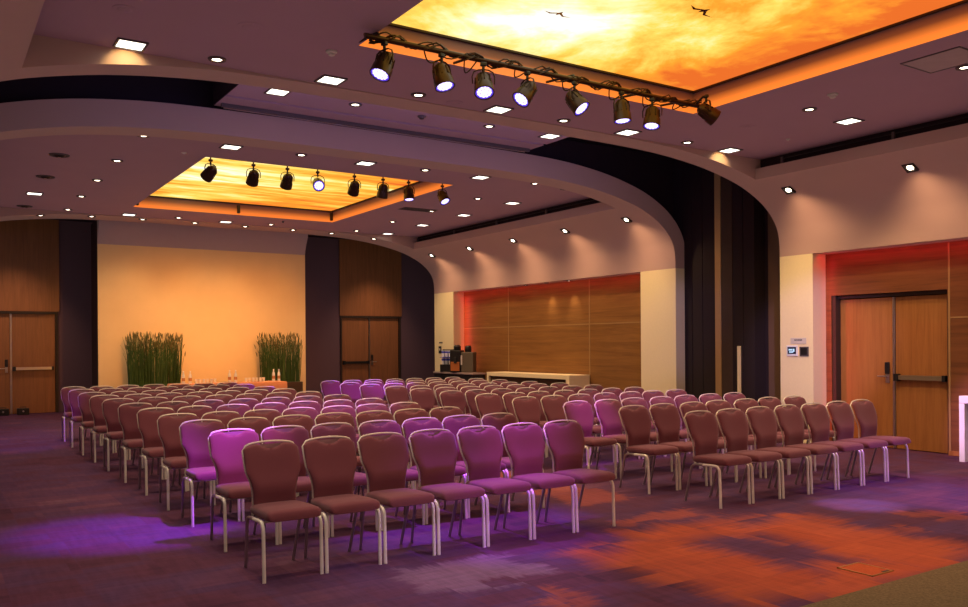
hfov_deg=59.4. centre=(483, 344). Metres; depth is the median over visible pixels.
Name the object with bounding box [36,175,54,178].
ceiling speaker
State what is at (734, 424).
banquet chair
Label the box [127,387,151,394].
banquet chair
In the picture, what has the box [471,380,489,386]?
banquet chair
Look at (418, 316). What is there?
wall
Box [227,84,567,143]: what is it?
ceiling
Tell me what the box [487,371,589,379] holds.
countertop
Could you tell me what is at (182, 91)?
wall
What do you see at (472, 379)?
banquet chair
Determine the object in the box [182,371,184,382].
water bottle
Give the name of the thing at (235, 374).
water bottle
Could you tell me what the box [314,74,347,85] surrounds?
recessed light
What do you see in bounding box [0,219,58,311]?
wall
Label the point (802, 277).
wall
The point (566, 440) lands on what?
banquet chair
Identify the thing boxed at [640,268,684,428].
wall
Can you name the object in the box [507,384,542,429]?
banquet chair
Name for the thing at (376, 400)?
banquet chair
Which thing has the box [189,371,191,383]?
water bottle
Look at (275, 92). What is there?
diffuser
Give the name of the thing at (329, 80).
diffuser
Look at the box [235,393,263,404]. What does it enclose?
banquet chair
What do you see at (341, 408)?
banquet chair
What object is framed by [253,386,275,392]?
banquet chair
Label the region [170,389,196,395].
banquet chair
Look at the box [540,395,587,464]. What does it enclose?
banquet chair
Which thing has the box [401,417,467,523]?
banquet chair
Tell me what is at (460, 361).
coffee machine
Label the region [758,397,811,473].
banquet chair
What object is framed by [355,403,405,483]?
banquet chair
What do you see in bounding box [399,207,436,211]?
ceiling vent
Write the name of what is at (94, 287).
wall
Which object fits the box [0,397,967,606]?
floor
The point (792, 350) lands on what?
panel
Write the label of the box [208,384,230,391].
banquet chair
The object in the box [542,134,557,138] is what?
diffuser
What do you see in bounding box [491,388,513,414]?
banquet chair
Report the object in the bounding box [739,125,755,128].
ceiling speaker
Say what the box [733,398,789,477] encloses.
banquet chair
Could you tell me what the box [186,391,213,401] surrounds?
banquet chair
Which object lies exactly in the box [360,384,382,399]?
banquet chair
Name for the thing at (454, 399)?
banquet chair
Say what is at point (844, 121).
diffuser
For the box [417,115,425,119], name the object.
sprinkler
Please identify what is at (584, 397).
banquet chair
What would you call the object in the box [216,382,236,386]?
banquet chair
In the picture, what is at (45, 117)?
ceiling arch
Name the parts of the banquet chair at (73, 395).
leg, leg, seat, frame, backrest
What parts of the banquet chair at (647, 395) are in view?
backrest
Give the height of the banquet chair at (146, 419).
0.940 m
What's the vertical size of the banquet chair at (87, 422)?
0.940 m
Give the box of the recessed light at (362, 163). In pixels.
[354,161,376,165]
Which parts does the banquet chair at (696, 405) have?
leg, frame, backrest, seat, leg, leg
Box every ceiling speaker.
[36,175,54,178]
[49,153,69,157]
[112,5,136,13]
[236,22,263,31]
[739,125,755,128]
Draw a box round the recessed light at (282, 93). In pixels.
[264,88,290,96]
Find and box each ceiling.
[0,135,588,236]
[33,0,967,159]
[51,219,350,239]
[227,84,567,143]
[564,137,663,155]
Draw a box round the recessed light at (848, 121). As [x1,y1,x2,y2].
[833,117,864,125]
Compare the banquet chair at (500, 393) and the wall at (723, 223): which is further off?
the wall at (723, 223)
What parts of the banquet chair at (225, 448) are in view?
leg, leg, frame, seat, backrest, leg, leg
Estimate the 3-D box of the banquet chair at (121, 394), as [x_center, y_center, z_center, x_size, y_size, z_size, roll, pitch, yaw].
[-5.673,1.221,13.493,0.453,0.940,0.567,0,0,-33]
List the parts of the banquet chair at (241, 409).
frame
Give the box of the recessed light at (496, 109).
[483,105,513,114]
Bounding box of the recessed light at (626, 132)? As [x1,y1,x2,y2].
[613,129,641,135]
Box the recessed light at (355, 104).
[349,102,361,106]
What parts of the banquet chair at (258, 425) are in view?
leg, leg, frame, backrest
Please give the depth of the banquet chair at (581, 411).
10.53 m
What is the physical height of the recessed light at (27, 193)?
0.032 m
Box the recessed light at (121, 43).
[112,37,148,52]
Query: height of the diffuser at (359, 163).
0.010 m
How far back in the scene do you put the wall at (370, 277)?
26.09 m
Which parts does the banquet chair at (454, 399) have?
frame, backrest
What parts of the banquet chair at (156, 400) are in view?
frame, backrest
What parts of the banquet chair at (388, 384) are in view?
backrest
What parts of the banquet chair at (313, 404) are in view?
frame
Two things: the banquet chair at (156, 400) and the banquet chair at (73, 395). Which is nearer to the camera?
the banquet chair at (156, 400)
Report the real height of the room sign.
0.100 m
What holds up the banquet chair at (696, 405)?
on the floor
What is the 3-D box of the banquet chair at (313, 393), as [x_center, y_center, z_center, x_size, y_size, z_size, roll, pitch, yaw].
[-2.602,1.201,13.041,0.453,0.940,0.567,0,0,-33]
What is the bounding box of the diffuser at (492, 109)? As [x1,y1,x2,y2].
[487,107,510,112]
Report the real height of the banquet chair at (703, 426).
0.940 m
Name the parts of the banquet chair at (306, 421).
frame, backrest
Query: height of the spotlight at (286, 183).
0.362 m
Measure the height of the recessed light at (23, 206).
0.054 m
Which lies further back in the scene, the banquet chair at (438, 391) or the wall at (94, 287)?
the wall at (94, 287)
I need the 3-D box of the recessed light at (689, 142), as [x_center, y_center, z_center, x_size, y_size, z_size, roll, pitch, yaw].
[2.917,-2.901,12.180,0.180,0.032,0.180,0,0,-33]
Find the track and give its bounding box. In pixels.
[221,103,529,151]
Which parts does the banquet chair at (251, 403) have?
frame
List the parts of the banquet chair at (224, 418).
leg, leg, frame, backrest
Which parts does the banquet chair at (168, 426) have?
leg, leg, seat, frame, backrest, leg, leg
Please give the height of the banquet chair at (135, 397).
0.940 m
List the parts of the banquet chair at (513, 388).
backrest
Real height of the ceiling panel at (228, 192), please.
0.288 m
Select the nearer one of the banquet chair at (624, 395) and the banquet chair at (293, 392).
the banquet chair at (624, 395)
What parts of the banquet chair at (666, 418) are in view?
leg, frame, backrest, seat, leg, leg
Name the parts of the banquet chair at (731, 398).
backrest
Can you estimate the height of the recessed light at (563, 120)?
0.032 m
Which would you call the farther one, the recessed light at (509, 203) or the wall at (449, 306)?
the wall at (449, 306)
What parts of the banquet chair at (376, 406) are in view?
frame, backrest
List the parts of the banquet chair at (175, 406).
frame, backrest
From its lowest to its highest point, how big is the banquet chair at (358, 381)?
0.940 m
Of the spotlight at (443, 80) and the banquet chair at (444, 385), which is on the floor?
the banquet chair at (444, 385)
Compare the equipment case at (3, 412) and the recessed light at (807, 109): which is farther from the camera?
the equipment case at (3, 412)
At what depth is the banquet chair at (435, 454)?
7.04 m
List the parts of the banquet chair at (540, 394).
backrest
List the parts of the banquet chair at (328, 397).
frame, backrest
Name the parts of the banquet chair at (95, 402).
leg, leg, seat, frame, backrest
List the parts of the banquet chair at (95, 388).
backrest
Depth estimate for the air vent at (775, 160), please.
11.86 m
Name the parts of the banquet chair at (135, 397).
backrest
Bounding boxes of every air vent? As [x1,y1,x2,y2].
[417,199,599,241]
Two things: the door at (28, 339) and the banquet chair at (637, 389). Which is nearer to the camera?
the banquet chair at (637, 389)
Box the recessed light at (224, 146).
[219,144,242,150]
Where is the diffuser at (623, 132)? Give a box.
[617,130,637,134]
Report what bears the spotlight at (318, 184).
hanging from the bar
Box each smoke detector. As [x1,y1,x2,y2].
[326,49,336,56]
[827,93,837,98]
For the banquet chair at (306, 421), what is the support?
on the floor
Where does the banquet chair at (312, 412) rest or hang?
on the floor
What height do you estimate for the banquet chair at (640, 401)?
0.940 m
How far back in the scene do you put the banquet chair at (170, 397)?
13.09 m
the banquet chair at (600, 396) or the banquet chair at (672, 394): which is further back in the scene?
the banquet chair at (672, 394)
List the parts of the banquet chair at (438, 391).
frame, backrest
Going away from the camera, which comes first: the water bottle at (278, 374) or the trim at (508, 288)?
the water bottle at (278, 374)
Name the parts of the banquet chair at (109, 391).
backrest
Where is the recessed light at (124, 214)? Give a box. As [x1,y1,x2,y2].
[121,213,136,215]
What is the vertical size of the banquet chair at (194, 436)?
0.940 m
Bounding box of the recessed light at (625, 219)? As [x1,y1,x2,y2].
[621,217,631,222]
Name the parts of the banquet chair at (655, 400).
frame, backrest, seat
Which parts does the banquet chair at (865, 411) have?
leg, frame, backrest, leg, seat, leg, leg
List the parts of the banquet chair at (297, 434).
leg, frame, backrest, seat, leg, leg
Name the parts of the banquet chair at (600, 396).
frame, backrest, leg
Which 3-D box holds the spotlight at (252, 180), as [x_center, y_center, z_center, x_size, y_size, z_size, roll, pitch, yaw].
[-3.672,-2.676,13.483,0.234,0.360,0.268,0,0,-31]
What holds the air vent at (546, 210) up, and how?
in the wall at (598, 244)
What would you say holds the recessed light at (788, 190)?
in the wall at (861, 198)
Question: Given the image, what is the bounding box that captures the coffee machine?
[450,345,475,372]
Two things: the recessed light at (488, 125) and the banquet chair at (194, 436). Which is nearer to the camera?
the banquet chair at (194, 436)
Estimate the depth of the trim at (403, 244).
21.17 m
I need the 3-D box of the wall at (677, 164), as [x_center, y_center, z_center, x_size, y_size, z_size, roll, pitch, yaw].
[4.742,-1.081,17.252,2.350,5.400,0.440,0,0,-33]
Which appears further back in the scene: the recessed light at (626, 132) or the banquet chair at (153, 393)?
the banquet chair at (153, 393)
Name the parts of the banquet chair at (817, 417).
leg, frame, backrest, leg, seat, leg, leg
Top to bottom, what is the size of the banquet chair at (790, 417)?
0.940 m
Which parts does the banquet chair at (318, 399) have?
frame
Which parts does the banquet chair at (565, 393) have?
backrest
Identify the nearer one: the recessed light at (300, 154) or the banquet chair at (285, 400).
the banquet chair at (285, 400)
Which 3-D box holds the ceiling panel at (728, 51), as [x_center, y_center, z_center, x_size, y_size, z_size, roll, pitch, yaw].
[2.214,-3.046,7.129,4.590,0.298,5.480,0,0,-33]
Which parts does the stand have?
plate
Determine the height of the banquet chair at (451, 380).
0.940 m
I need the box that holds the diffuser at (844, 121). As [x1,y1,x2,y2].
[837,119,859,123]
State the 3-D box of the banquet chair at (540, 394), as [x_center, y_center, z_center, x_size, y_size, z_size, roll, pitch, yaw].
[0.975,1.177,12.680,0.453,0.940,0.567,0,0,-33]
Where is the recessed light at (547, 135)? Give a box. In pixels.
[538,133,561,139]
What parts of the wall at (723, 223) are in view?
panel, panel, panel, panel, panel, panel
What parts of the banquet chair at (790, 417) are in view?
leg, frame, backrest, leg, leg, seat, leg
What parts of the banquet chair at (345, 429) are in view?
frame, leg, backrest, leg, seat, leg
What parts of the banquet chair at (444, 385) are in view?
frame, backrest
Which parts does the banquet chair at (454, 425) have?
frame, backrest, leg, seat, leg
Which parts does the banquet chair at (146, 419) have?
leg, leg, seat, frame, backrest, leg, leg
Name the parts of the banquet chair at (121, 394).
backrest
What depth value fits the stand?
22.77 m
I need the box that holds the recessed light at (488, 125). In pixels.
[483,124,494,127]
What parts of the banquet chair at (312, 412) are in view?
frame, backrest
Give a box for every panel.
[134,157,450,221]
[359,0,967,113]
[787,345,797,355]
[799,347,808,355]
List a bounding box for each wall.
[0,0,44,70]
[0,75,672,217]
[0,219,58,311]
[58,220,339,411]
[91,220,97,386]
[97,220,307,254]
[97,244,305,392]
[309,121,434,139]
[339,239,401,315]
[401,253,434,389]
[414,202,656,291]
[434,292,463,370]
[464,274,640,391]
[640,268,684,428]
[673,158,681,233]
[682,161,764,407]
[755,123,967,254]
[764,207,780,400]
[780,253,825,443]
[826,240,967,456]
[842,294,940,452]
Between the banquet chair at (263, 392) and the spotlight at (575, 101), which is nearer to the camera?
the spotlight at (575, 101)
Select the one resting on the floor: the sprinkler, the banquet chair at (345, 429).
the banquet chair at (345, 429)
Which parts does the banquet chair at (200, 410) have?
leg, frame, backrest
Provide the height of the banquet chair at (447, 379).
0.940 m
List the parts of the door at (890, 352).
lock plate, post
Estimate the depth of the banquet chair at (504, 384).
16.01 m
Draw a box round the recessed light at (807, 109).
[802,107,816,111]
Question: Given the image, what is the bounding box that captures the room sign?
[790,338,805,343]
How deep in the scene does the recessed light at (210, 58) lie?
8.49 m
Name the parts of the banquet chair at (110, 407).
leg, leg, seat, frame, backrest, leg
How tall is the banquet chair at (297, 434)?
0.940 m
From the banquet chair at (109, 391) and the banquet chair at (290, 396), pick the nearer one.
the banquet chair at (290, 396)
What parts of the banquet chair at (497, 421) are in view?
frame, backrest, leg, seat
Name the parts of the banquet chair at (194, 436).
leg, leg, frame, seat, backrest, leg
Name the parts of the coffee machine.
panel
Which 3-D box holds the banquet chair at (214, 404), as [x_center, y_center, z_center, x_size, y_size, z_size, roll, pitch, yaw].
[-3.530,1.207,11.106,0.453,0.940,0.567,0,0,-33]
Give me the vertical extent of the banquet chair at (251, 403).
0.940 m
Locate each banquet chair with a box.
[61,386,91,441]
[68,389,101,447]
[78,392,113,454]
[89,395,127,462]
[90,386,112,439]
[98,388,123,445]
[102,398,143,470]
[110,391,137,452]
[117,385,138,390]
[118,402,163,482]
[123,393,152,459]
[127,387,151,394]
[137,407,186,495]
[138,397,169,467]
[140,390,167,398]
[143,384,165,389]
[155,386,179,393]
[156,392,183,402]
[156,401,190,478]
[157,413,212,510]
[169,383,190,388]
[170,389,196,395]
[172,395,202,407]
[177,405,213,490]
[179,419,240,526]
[182,385,204,392]
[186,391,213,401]
[192,399,224,413]
[193,383,213,389]
[198,388,222,394]
[201,411,241,505]
[205,394,233,405]
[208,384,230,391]
[208,428,278,551]
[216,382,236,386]
[216,390,241,398]
[216,404,251,419]
[226,387,249,393]
[227,417,270,520]
[228,398,259,411]
[233,384,254,390]
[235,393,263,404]
[241,440,323,583]
[243,409,297,496]
[244,389,269,397]
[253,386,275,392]
[253,402,287,414]
[260,425,329,543]
[261,397,291,407]
[266,392,293,401]
[272,388,296,397]
[272,414,313,502]
[282,407,318,495]
[288,401,320,413]
[293,395,322,409]
[295,391,322,401]
[302,436,381,572]
[310,422,377,536]
[314,412,362,470]
[320,380,340,396]
[321,405,359,455]
[323,394,358,432]
[323,399,358,440]
[340,382,360,408]
[343,380,362,398]
[355,398,385,468]
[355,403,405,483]
[356,410,413,494]
[357,432,435,563]
[358,420,424,530]
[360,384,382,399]
[364,379,387,403]
[364,381,387,406]
[384,383,404,408]
[385,386,408,412]
[386,379,409,401]
[386,381,409,403]
[389,402,420,483]
[393,408,428,489]
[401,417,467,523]
[406,378,423,384]
[406,382,436,407]
[407,380,426,384]
[408,429,485,554]
[410,385,432,390]
[410,388,434,416]
[425,377,442,384]
[428,379,446,384]
[428,381,447,406]
[429,406,463,482]
[433,384,464,413]
[435,387,469,416]
[439,390,480,423]
[442,415,505,517]
[445,377,461,383]
[448,379,465,382]
[450,381,468,388]
[457,383,475,406]
[457,425,531,546]
[460,386,480,413]
[465,389,488,422]
[468,378,483,382]
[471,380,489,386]
[475,393,502,427]
[479,382,497,388]
[481,412,544,512]
[483,385,504,394]
[491,379,508,384]
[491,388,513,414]
[501,382,517,387]
[501,422,574,538]
[502,392,546,457]
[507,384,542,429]
[512,396,546,438]
[515,387,537,394]
[521,381,539,388]
[527,391,551,456]
[529,383,548,390]
[538,386,559,396]
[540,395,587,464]
[543,420,615,531]
[550,383,569,391]
[553,390,596,436]
[562,385,600,436]
[563,400,616,478]
[568,394,613,464]
[577,389,619,450]
[583,384,603,436]
[593,392,639,461]
[594,399,646,477]
[601,388,622,446]
[618,405,678,493]
[619,391,665,458]
[621,397,672,471]
[624,387,644,432]
[642,390,686,455]
[649,396,700,468]
[649,403,707,489]
[665,389,689,453]
[674,395,723,467]
[679,401,736,485]
[684,410,751,508]
[699,393,726,452]
[705,400,761,481]
[715,408,781,503]
[723,392,751,449]
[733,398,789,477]
[745,406,810,498]
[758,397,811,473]
[774,404,837,493]
[782,395,836,470]
[800,402,863,489]
[826,401,887,484]
[850,399,910,480]
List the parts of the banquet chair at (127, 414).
leg, leg, seat, frame, backrest, leg, leg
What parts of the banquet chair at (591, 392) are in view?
backrest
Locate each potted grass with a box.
[122,331,185,387]
[254,331,306,392]
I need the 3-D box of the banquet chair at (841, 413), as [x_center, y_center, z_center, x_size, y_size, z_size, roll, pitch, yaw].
[4.415,1.154,10.057,0.453,0.940,0.567,0,0,-33]
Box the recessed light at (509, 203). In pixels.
[503,201,520,204]
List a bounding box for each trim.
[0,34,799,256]
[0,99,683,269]
[0,207,448,293]
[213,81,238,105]
[418,198,599,240]
[464,322,640,328]
[508,288,508,371]
[589,280,589,374]
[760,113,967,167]
[948,242,950,450]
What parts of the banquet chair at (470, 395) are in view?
frame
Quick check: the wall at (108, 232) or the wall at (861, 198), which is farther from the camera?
the wall at (108, 232)
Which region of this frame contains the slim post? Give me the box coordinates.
[737,346,740,393]
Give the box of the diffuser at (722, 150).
[720,149,738,152]
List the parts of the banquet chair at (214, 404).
frame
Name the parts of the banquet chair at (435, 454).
leg, frame, backrest, leg, seat, leg, leg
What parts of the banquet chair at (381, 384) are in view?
backrest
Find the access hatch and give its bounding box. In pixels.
[900,46,967,73]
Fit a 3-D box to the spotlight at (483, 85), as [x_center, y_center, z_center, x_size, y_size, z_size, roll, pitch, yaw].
[-0.003,-2.564,8.240,0.237,0.360,0.228,0,0,43]
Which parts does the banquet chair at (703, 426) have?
leg, frame, backrest, leg, leg, seat, leg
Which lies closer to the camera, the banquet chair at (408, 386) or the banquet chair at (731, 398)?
the banquet chair at (731, 398)
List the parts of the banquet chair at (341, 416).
frame, backrest, seat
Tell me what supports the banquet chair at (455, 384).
on the floor
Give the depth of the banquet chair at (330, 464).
6.54 m
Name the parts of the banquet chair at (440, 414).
frame, backrest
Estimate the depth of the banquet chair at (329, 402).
11.15 m
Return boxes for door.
[0,311,58,413]
[340,316,400,397]
[832,289,947,453]
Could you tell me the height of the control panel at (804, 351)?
0.160 m
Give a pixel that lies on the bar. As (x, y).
(473, 56)
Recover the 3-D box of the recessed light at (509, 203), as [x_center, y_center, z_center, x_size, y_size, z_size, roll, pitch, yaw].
[0.582,-2.886,17.333,0.276,0.032,0.276,0,0,-33]
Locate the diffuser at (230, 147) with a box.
[222,145,239,149]
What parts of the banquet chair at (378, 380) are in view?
backrest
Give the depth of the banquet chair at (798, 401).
11.28 m
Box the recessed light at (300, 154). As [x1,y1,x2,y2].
[295,153,306,156]
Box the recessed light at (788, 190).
[781,186,795,193]
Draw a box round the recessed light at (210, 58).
[208,56,225,62]
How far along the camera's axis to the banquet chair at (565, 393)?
13.09 m
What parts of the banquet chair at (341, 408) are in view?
frame, backrest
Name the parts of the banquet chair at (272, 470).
leg, leg, frame, backrest, seat, leg, leg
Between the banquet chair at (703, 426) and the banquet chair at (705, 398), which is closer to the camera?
the banquet chair at (703, 426)
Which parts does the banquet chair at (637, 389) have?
backrest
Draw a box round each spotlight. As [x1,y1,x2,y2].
[200,159,216,182]
[246,164,260,186]
[280,168,294,189]
[311,171,324,191]
[347,175,360,196]
[369,41,394,81]
[376,178,388,198]
[403,181,414,201]
[432,53,454,92]
[437,185,449,204]
[471,62,494,99]
[512,71,536,107]
[565,81,589,115]
[613,91,631,124]
[642,97,662,130]
[697,94,720,125]
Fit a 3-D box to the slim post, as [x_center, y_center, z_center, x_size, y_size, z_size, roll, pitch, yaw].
[4.510,0.828,14.988,0.140,1.585,0.140,0,0,-33]
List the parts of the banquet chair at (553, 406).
frame, backrest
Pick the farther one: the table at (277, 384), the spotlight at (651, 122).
the table at (277, 384)
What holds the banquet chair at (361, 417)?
on the floor
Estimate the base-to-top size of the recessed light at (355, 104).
0.032 m
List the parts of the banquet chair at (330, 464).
leg, leg, frame, backrest, seat, leg, leg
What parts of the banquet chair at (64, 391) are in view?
leg, seat, frame, backrest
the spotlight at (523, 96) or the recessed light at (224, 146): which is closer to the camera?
the spotlight at (523, 96)
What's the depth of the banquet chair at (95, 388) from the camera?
15.48 m
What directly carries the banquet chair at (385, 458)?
on the floor
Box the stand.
[440,349,453,371]
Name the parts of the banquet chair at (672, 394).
backrest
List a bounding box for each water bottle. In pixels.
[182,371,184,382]
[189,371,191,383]
[228,370,230,381]
[234,370,236,381]
[272,369,274,380]
[277,369,279,380]
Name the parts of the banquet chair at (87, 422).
leg, leg, seat, frame, backrest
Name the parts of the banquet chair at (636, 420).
leg, frame, backrest, leg, leg, seat, leg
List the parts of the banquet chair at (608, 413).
leg, frame, backrest, seat, leg, leg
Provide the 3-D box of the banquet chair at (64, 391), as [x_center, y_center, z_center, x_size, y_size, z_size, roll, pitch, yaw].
[-7.261,1.232,15.104,0.453,0.940,0.567,0,0,-33]
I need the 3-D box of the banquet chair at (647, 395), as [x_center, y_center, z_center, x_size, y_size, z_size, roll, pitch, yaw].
[2.699,1.166,12.676,0.453,0.940,0.567,0,0,-33]
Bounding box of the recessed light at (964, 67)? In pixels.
[955,64,967,70]
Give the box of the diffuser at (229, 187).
[151,157,417,210]
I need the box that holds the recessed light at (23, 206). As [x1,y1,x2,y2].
[16,205,32,207]
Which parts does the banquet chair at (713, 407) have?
backrest, seat, leg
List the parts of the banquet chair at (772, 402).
backrest, seat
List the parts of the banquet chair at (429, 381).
backrest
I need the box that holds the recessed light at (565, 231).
[560,228,569,233]
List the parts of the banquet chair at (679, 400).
frame, backrest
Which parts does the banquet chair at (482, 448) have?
leg, frame, backrest, leg, seat, leg, leg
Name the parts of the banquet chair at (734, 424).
leg, frame, backrest, leg, leg, seat, leg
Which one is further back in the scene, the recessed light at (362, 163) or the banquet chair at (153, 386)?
the banquet chair at (153, 386)
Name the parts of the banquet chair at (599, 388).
backrest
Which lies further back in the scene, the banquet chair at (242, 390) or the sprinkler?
the banquet chair at (242, 390)
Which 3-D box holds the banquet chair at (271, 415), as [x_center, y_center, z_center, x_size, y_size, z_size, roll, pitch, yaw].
[-2.355,1.199,9.337,0.453,0.940,0.567,0,0,-33]
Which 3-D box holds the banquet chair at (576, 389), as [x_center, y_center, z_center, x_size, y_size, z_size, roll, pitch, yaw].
[1.642,1.173,14.290,0.453,0.940,0.567,0,0,-33]
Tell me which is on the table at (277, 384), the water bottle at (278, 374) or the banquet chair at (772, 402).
the water bottle at (278, 374)
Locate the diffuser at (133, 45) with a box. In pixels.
[116,40,145,50]
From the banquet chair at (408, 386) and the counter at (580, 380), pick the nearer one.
the banquet chair at (408, 386)
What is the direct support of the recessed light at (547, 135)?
in the ceiling at (253, 92)
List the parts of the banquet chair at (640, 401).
frame, backrest, seat, leg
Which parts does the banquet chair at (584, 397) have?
backrest, seat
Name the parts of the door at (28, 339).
post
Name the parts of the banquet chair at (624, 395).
backrest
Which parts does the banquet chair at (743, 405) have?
frame, backrest, leg, seat, leg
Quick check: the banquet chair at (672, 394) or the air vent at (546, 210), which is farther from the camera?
the air vent at (546, 210)
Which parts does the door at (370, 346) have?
post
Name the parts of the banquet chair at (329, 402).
frame, backrest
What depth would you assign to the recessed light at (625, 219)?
16.37 m
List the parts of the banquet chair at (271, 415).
frame, backrest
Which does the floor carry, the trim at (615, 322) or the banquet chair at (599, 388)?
the banquet chair at (599, 388)
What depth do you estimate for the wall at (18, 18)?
6.70 m
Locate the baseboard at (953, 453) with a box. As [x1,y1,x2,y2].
[949,451,958,455]
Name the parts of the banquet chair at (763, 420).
frame, backrest, leg, leg, seat, leg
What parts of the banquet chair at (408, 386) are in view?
backrest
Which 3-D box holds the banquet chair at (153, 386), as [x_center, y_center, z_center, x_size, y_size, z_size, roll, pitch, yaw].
[-6.105,1.224,15.867,0.453,0.940,0.567,0,0,-33]
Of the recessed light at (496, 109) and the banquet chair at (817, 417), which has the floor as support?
the banquet chair at (817, 417)
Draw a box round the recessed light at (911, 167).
[901,163,918,172]
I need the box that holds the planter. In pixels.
[287,381,302,392]
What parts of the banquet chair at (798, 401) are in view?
frame, backrest, leg, seat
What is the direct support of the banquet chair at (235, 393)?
on the floor
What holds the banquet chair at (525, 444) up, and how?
on the floor
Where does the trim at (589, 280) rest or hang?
attached to the wall at (615, 349)
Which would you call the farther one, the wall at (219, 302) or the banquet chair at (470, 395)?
the wall at (219, 302)
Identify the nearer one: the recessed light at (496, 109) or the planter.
the recessed light at (496, 109)
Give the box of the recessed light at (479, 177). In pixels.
[470,175,490,179]
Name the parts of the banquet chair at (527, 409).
frame, backrest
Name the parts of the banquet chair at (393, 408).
frame, backrest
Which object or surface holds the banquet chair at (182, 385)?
on the floor
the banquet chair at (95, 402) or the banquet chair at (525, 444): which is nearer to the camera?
the banquet chair at (525, 444)
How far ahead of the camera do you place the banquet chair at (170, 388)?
15.18 m
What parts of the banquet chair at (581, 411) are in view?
frame, backrest, leg, leg, seat, leg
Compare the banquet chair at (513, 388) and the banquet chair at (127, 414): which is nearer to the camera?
the banquet chair at (127, 414)
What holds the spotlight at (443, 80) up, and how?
hanging from the bar
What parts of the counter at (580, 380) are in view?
panel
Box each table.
[167,380,286,389]
[433,371,485,381]
[959,395,967,461]
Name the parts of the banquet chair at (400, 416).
frame, backrest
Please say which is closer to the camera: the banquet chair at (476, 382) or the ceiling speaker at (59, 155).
the ceiling speaker at (59, 155)
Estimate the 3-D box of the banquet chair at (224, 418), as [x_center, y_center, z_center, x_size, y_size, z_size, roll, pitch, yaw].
[-2.739,1.202,9.088,0.453,0.940,0.567,0,0,-33]
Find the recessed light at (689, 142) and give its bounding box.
[681,141,693,144]
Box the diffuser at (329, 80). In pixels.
[318,76,342,84]
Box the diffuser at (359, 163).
[358,162,373,165]
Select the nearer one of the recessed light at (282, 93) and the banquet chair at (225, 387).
the recessed light at (282, 93)
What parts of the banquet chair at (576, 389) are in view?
backrest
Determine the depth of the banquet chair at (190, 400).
12.24 m
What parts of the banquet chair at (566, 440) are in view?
leg, frame, backrest, leg, leg, seat, leg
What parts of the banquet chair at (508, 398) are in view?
frame, backrest, leg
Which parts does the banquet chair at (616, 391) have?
backrest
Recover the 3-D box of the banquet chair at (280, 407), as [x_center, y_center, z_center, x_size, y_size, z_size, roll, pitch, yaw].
[-2.548,1.200,10.462,0.453,0.940,0.567,0,0,-33]
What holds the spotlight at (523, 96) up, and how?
hanging from the bar
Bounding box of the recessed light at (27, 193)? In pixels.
[25,192,43,195]
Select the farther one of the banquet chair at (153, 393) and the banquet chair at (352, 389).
the banquet chair at (352, 389)
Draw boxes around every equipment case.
[0,407,8,415]
[17,406,28,414]
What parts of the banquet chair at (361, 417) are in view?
leg, frame, backrest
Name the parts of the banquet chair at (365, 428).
leg, frame, backrest, leg, seat, leg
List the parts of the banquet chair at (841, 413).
leg, frame, backrest, leg, seat, leg, leg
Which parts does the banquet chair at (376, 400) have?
frame, backrest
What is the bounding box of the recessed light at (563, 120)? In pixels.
[557,118,570,122]
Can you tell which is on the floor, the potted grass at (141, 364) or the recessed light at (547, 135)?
the potted grass at (141, 364)
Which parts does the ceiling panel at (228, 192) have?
frame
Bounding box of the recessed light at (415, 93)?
[411,92,425,97]
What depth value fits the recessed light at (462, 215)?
18.93 m
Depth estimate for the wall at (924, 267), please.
12.62 m
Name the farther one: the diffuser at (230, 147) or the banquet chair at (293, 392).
the banquet chair at (293, 392)
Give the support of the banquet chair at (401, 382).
on the floor
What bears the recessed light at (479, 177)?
in the ceiling at (148, 164)
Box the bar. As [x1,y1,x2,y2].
[358,31,703,109]
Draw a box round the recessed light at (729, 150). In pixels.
[716,147,742,153]
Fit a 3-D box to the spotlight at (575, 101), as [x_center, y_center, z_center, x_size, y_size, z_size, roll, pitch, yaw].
[0.974,-2.570,8.877,0.264,0.362,0.234,0,0,31]
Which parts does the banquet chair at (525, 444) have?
leg, frame, backrest, leg, leg, seat, leg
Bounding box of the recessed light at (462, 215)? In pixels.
[455,214,471,216]
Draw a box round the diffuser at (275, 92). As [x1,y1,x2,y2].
[267,89,287,95]
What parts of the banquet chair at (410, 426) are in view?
leg, frame, backrest, leg, seat, leg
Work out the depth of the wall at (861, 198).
12.33 m
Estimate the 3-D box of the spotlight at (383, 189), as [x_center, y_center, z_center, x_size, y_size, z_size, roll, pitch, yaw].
[-1.763,-2.690,14.726,0.221,0.357,0.228,0,0,7]
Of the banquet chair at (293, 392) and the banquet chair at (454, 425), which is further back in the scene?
the banquet chair at (293, 392)
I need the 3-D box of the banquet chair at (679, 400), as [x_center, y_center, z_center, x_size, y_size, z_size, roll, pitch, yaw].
[2.912,1.164,11.478,0.453,0.940,0.567,0,0,-33]
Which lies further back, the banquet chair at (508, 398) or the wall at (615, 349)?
the wall at (615, 349)
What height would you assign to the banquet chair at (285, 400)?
0.940 m
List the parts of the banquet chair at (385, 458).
leg, frame, leg, backrest, seat, leg, leg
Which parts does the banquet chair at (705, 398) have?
backrest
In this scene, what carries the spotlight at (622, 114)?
hanging from the bar
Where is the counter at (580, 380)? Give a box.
[487,371,589,388]
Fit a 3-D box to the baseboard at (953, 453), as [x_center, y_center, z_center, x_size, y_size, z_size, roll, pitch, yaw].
[8.877,1.553,8.901,0.012,0.064,7.955,0,0,-33]
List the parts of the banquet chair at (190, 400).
frame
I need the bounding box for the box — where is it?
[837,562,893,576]

